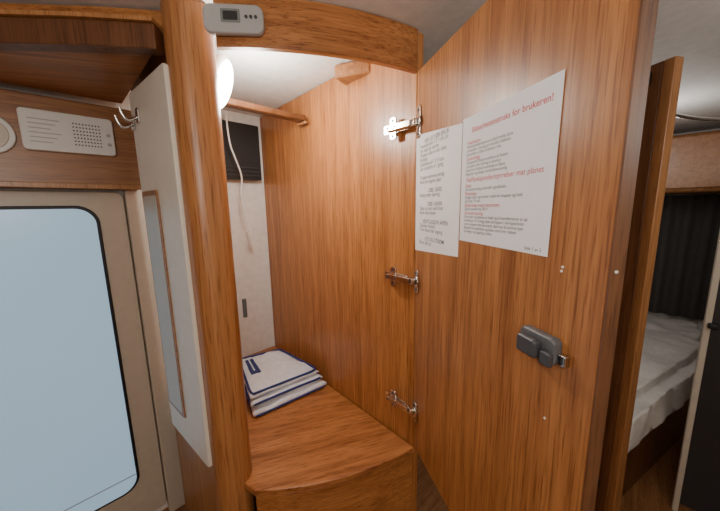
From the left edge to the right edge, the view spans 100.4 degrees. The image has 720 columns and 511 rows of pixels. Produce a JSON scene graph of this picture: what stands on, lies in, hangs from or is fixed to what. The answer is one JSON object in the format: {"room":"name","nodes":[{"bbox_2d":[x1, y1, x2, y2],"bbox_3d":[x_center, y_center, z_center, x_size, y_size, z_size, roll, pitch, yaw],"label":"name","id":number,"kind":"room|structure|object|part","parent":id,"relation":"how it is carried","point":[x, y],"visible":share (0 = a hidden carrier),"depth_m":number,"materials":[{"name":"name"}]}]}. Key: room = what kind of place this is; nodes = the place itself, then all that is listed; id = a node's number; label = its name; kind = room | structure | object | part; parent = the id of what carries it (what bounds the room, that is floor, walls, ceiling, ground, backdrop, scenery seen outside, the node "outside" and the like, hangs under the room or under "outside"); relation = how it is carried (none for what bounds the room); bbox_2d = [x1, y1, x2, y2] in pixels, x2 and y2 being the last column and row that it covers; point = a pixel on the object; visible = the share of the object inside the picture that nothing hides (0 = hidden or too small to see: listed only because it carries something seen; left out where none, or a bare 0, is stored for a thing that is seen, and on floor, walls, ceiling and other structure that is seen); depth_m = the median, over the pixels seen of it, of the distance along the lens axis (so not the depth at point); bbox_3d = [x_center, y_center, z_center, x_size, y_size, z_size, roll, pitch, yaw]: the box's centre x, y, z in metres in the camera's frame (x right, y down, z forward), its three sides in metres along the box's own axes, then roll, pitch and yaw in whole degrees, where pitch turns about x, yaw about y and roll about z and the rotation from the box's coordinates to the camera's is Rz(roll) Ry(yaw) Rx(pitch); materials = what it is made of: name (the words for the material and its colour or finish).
{"room":"camper van interior","nodes":[
{"label":"camper van interior","id":0,"kind":"room"},
{"bbox_2d":[0,82,274,510],"bbox_3d":[-0.400,0.185,2.014,0.060,2.000,4.600,8,13,44],"label":"wall","id":1,"kind":"structure","parent":0,"point":[250,251],"depth_m":1.70,"materials":[{"name":"white paint"}]},
{"bbox_2d":[0,88,140,189],"bbox_3d":[-1.420,-0.331,0.738,0.165,0.303,1.412,8,13,44],"label":"wall panel","id":2,"kind":"object","parent":1,"relation":"attached to","point":[20,167],"depth_m":1.04,"materials":[{"name":"brown wood"}]},
{"bbox_2d":[0,117,15,152],"bbox_3d":[-1.145,-0.376,0.917,0.017,0.124,0.124,8,13,44],"label":"wall lamp","id":3,"kind":"object","parent":2,"relation":"attached to","point":[7,133],"visible":1,"depth_m":0.94,"materials":[{"name":"white plastic"}]},
{"bbox_3d":[-1.008,-0.423,1.044,0.026,0.130,0.237,8,13,44],"label":"control panel","id":4,"kind":"part","parent":2,"relation":"part of","materials":[{"name":"white plastic"}]},
{"bbox_2d":[72,123,101,147],"bbox_3d":[-0.970,-0.427,1.068,0.001,0.076,0.073,8,13,44],"label":"grille","id":5,"kind":"object","parent":2,"relation":"attached to","point":[84,135],"depth_m":1.07,"materials":[{"name":"grey plastic"}]},
{"bbox_2d":[0,190,165,510],"bbox_3d":[-1.329,0.548,1.055,0.030,1.527,0.960,8,13,44],"label":"door","id":6,"kind":"structure","parent":1,"relation":"in","point":[149,494],"depth_m":1.32,"materials":[{"name":"beige plastic"}]},
{"bbox_2d":[0,209,136,510],"bbox_3d":[-1.318,0.494,1.022,0.004,1.279,0.779,8,13,44],"label":"window","id":7,"kind":"structure","parent":6,"relation":"in","point":[65,439],"depth_m":1.16,"materials":[{"name":"glass"}]},
{"bbox_2d":[0,206,139,510],"bbox_3d":[-1.322,0.493,1.026,0.008,1.303,0.803,8,13,44],"label":"seal","id":8,"kind":"object","parent":7,"relation":"attached to","point":[92,213],"depth_m":1.26,"materials":[{"name":"black rubber"}]},
{"bbox_2d":[123,190,184,510],"bbox_3d":[-0.954,0.502,1.416,0.048,1.587,0.075,8,13,44],"label":"trim","id":9,"kind":"structure","parent":1,"relation":"attached to","point":[133,200],"depth_m":1.38,"materials":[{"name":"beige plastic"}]},
{"bbox_2d":[222,120,261,180],"bbox_3d":[-0.643,-0.544,1.576,0.053,0.285,0.230,8,13,44],"label":"vent box","id":10,"kind":"object","parent":1,"relation":"attached to","point":[244,138],"visible":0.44,"depth_m":1.57,"materials":[{"name":"black plastic"}]},
{"bbox_2d":[0,0,719,133],"bbox_3d":[0.500,-0.696,0.945,2.750,0.050,4.600,8,13,44],"label":"ceiling","id":11,"kind":"structure","parent":0,"point":[688,29],"depth_m":0.99,"materials":[{"name":"white paint"}]},
{"bbox_2d":[0,3,164,103],"bbox_3d":[-1.175,-0.500,0.451,0.583,0.107,1.408,8,13,44],"label":"shelf","id":12,"kind":"object","parent":11,"relation":"attached to","point":[95,52],"visible":0.88,"depth_m":0.73,"materials":[{"name":"brown wood"}]},
{"bbox_2d":[676,113,719,120],"bbox_3d":[1.704,-0.671,1.275,1.042,0.147,0.220,-1,9,2],"label":"rail","id":13,"kind":"object","parent":11,"relation":"attached to","point":[678,115],"visible":0.34,"depth_m":1.34,"materials":[{"name":"silver metal"}]},
{"bbox_2d":[162,434,694,510],"bbox_3d":[0.537,1.327,1.275,2.750,0.050,4.600,8,13,44],"label":"floor","id":14,"kind":"structure","parent":0,"point":[654,491],"depth_m":1.58,"materials":[{"name":"brown wood"}]},
{"bbox_2d":[131,0,658,510],"bbox_3d":[-0.167,0.336,1.069,1.610,1.998,0.686,8,13,44],"label":"wardrobe","id":15,"kind":"object","parent":14,"relation":"on","point":[492,365],"visible":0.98,"depth_m":0.79,"materials":[{"name":"brown wood"}]},
{"bbox_2d":[113,63,211,466],"bbox_3d":[-0.598,0.078,0.912,0.310,1.143,0.072,7,12,40],"label":"wall mirror","id":16,"kind":"object","parent":15,"relation":"attached to","point":[151,119],"visible":0.99,"depth_m":0.89,"materials":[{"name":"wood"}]},
{"bbox_2d":[143,195,182,412],"bbox_3d":[-0.640,0.169,0.977,0.118,0.713,0.001,7,12,40],"label":"mirror glass","id":17,"kind":"object","parent":16,"relation":"attached to","point":[151,203],"depth_m":0.96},
{"bbox_3d":[-0.661,0.337,1.126,0.540,1.996,0.026,8,13,44],"label":"panel","id":18,"kind":"part","parent":15,"relation":"part of","materials":[{"name":"brown wood"}]},
{"bbox_2d":[216,53,232,108],"bbox_3d":[-0.437,-0.548,0.920,0.094,0.198,0.168,-5,10,-23],"label":"round lamp","id":19,"kind":"object","parent":15,"relation":"attached to","point":[224,66],"visible":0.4,"depth_m":0.89,"materials":[{"name":"white plastic"}]},
{"bbox_2d":[202,3,264,36],"bbox_3d":[-0.295,-0.550,0.701,0.136,0.062,0.022,-2,9,-5],"label":"thermostat","id":20,"kind":"object","parent":15,"relation":"attached to","point":[219,19],"visible":1,"depth_m":0.69,"materials":[{"name":"grey plastic"}]},
{"bbox_2d":[225,112,252,233],"bbox_3d":[-0.596,-0.394,1.487,0.016,0.580,0.091,8,13,44],"label":"cable","id":21,"kind":"object","parent":15,"relation":"hanging from","point":[249,228],"visible":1,"depth_m":1.49,"materials":[{"name":"white plastic"}]},
{"bbox_3d":[-0.338,0.154,0.880,0.012,0.055,0.012,8,13,44],"label":"strike plate","id":22,"kind":"part","parent":15,"relation":"part of","materials":[{"name":"grey plastic"}]},
{"bbox_3d":[-0.435,-0.563,1.132,0.047,0.024,0.525,8,13,44],"label":"hanging rail","id":23,"kind":"part","parent":15,"relation":"part of","materials":[{"name":"brown wood"}]},
{"bbox_2d":[242,349,326,416],"bbox_3d":[-0.429,0.582,1.453,0.414,0.096,0.349,8,13,44],"label":"folded towels","id":24,"kind":"object","parent":15,"relation":"on","point":[273,379],"visible":0.93,"depth_m":1.38,"materials":[{"name":"white fabric"}]},
{"bbox_3d":[-0.350,0.666,1.301,1.094,0.022,0.570,8,13,44],"label":"floor panel","id":25,"kind":"part","parent":15,"relation":"part of","materials":[{"name":"brown wood"}]},
{"bbox_3d":[-0.058,1.035,1.047,0.538,0.614,0.053,-4,10,-17],"label":"panel","id":26,"kind":"part","parent":15,"relation":"part of","materials":[{"name":"brown wood"}]},
{"bbox_3d":[-0.168,0.277,1.435,0.026,1.996,1.090,-9,12,-41],"label":"panel","id":27,"kind":"part","parent":15,"relation":"part of","materials":[{"name":"brown wood"}]},
{"bbox_3d":[0.133,0.528,1.075,0.015,0.018,0.102,-9,12,-41],"label":"hinge arm","id":28,"kind":"part","parent":15,"relation":"part of","materials":[{"name":"silver metal"}]},
{"bbox_3d":[0.125,0.076,1.001,0.015,0.018,0.102,-9,12,-41],"label":"hinge arm","id":29,"kind":"part","parent":15,"relation":"part of","materials":[{"name":"silver metal"}]},
{"bbox_3d":[0.116,-0.397,0.924,0.015,0.018,0.102,-9,12,-41],"label":"hinge arm","id":30,"kind":"part","parent":15,"relation":"part of","materials":[{"name":"silver metal"}]},
{"bbox_2d":[413,400,416,421],"bbox_3d":[0.188,0.534,1.029,0.005,0.072,0.028,-3,10,-13],"label":"hinge","id":31,"kind":"object","parent":15,"relation":"on","point":[414,401],"depth_m":1.02,"materials":[{"name":"silver metal"}]},
{"bbox_2d":[414,269,418,292],"bbox_3d":[0.180,0.082,0.955,0.005,0.076,0.028,-3,10,-13],"label":"hinge","id":32,"kind":"object","parent":15,"relation":"on","point":[416,271],"depth_m":0.95,"materials":[{"name":"silver metal"}]},
{"bbox_2d":[416,104,420,138],"bbox_3d":[0.172,-0.391,0.878,0.005,0.092,0.028,-3,10,-13],"label":"hinge","id":33,"kind":"object","parent":15,"relation":"on","point":[418,106],"depth_m":0.87,"materials":[{"name":"silver metal"}]},
{"bbox_2d":[415,123,462,256],"bbox_3d":[0.202,-0.170,0.810,0.001,0.347,0.246,-3,10,-13],"label":"instruction sheet","id":34,"kind":"object","parent":15,"relation":"attached to","point":[438,152],"visible":1,"depth_m":0.79,"materials":[{"name":"paper"}]},
{"bbox_2d":[459,69,564,256],"bbox_3d":[0.261,-0.149,0.565,0.001,0.269,0.252,-3,10,-13],"label":"instruction sheet","id":35,"kind":"object","parent":15,"relation":"attached to","point":[510,146],"visible":1,"depth_m":0.53,"materials":[{"name":"paper"}]},
{"bbox_3d":[0.259,0.114,0.690,0.022,1.225,0.592,-3,10,-13],"label":"door","id":36,"kind":"part","parent":15,"relation":"part of","materials":[{"name":"brown wood"}]},
{"bbox_2d":[594,56,683,510],"bbox_3d":[0.879,0.324,1.137,0.046,1.843,0.300,-3,10,-14],"label":"bathroom door","id":37,"kind":"structure","parent":14,"relation":"on","point":[665,76],"depth_m":0.97,"materials":[{"name":"brown wood"}]},
{"bbox_2d":[621,315,701,497],"bbox_3d":[1.381,0.802,2.300,1.741,0.626,1.712,8,13,44],"label":"bed","id":38,"kind":"object","parent":14,"relation":"on","point":[670,349],"visible":0.15,"depth_m":1.65,"materials":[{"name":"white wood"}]},
{"bbox_2d":[628,315,701,452],"bbox_3d":[1.379,0.644,2.273,1.739,0.306,1.709,8,13,44],"label":"duvet","id":39,"kind":"object","parent":38,"relation":"on","point":[670,349],"depth_m":1.64,"materials":[{"name":"white fabric"}]},
{"bbox_2d":[671,230,719,510],"bbox_3d":[1.738,0.468,1.128,0.620,1.650,0.054,8,13,44],"label":"shower door","id":40,"kind":"structure","parent":14,"relation":"on","point":[697,483],"depth_m":1.36,"materials":[{"name":"beige plastic"}]},
{"bbox_3d":[1.743,0.447,1.135,0.568,1.590,0.012,8,13,44],"label":"glass","id":41,"kind":"part","parent":40,"relation":"part of","materials":[{"name":"plastic"}]},
{"bbox_3d":[1.522,0.306,1.294,0.030,0.025,0.023,8,13,44],"label":"handle","id":42,"kind":"part","parent":40,"relation":"part of","materials":[{"name":"black plastic"}]},
{"bbox_2d":[647,129,719,329],"bbox_3d":[2.157,0.021,2.732,2.750,2.000,0.050,8,13,44],"label":"wall","id":43,"kind":"structure","parent":0,"point":[663,315],"depth_m":2.33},
{"bbox_2d":[665,130,719,193],"bbox_3d":[1.980,-0.674,2.415,2.500,0.380,0.463,8,13,44],"label":"upper cabinet","id":44,"kind":"object","parent":43,"relation":"attached to","point":[694,162],"visible":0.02,"depth_m":1.93,"materials":[{"name":"brown wood"}]},
{"bbox_2d":[648,194,719,319],"bbox_3d":[2.124,-0.037,2.655,2.400,0.940,0.053,8,13,44],"label":"curtain","id":45,"kind":"object","parent":44,"relation":"hanging from","point":[690,224],"visible":0.14,"depth_m":2.29,"materials":[{"name":"black fabric"}]}
]}

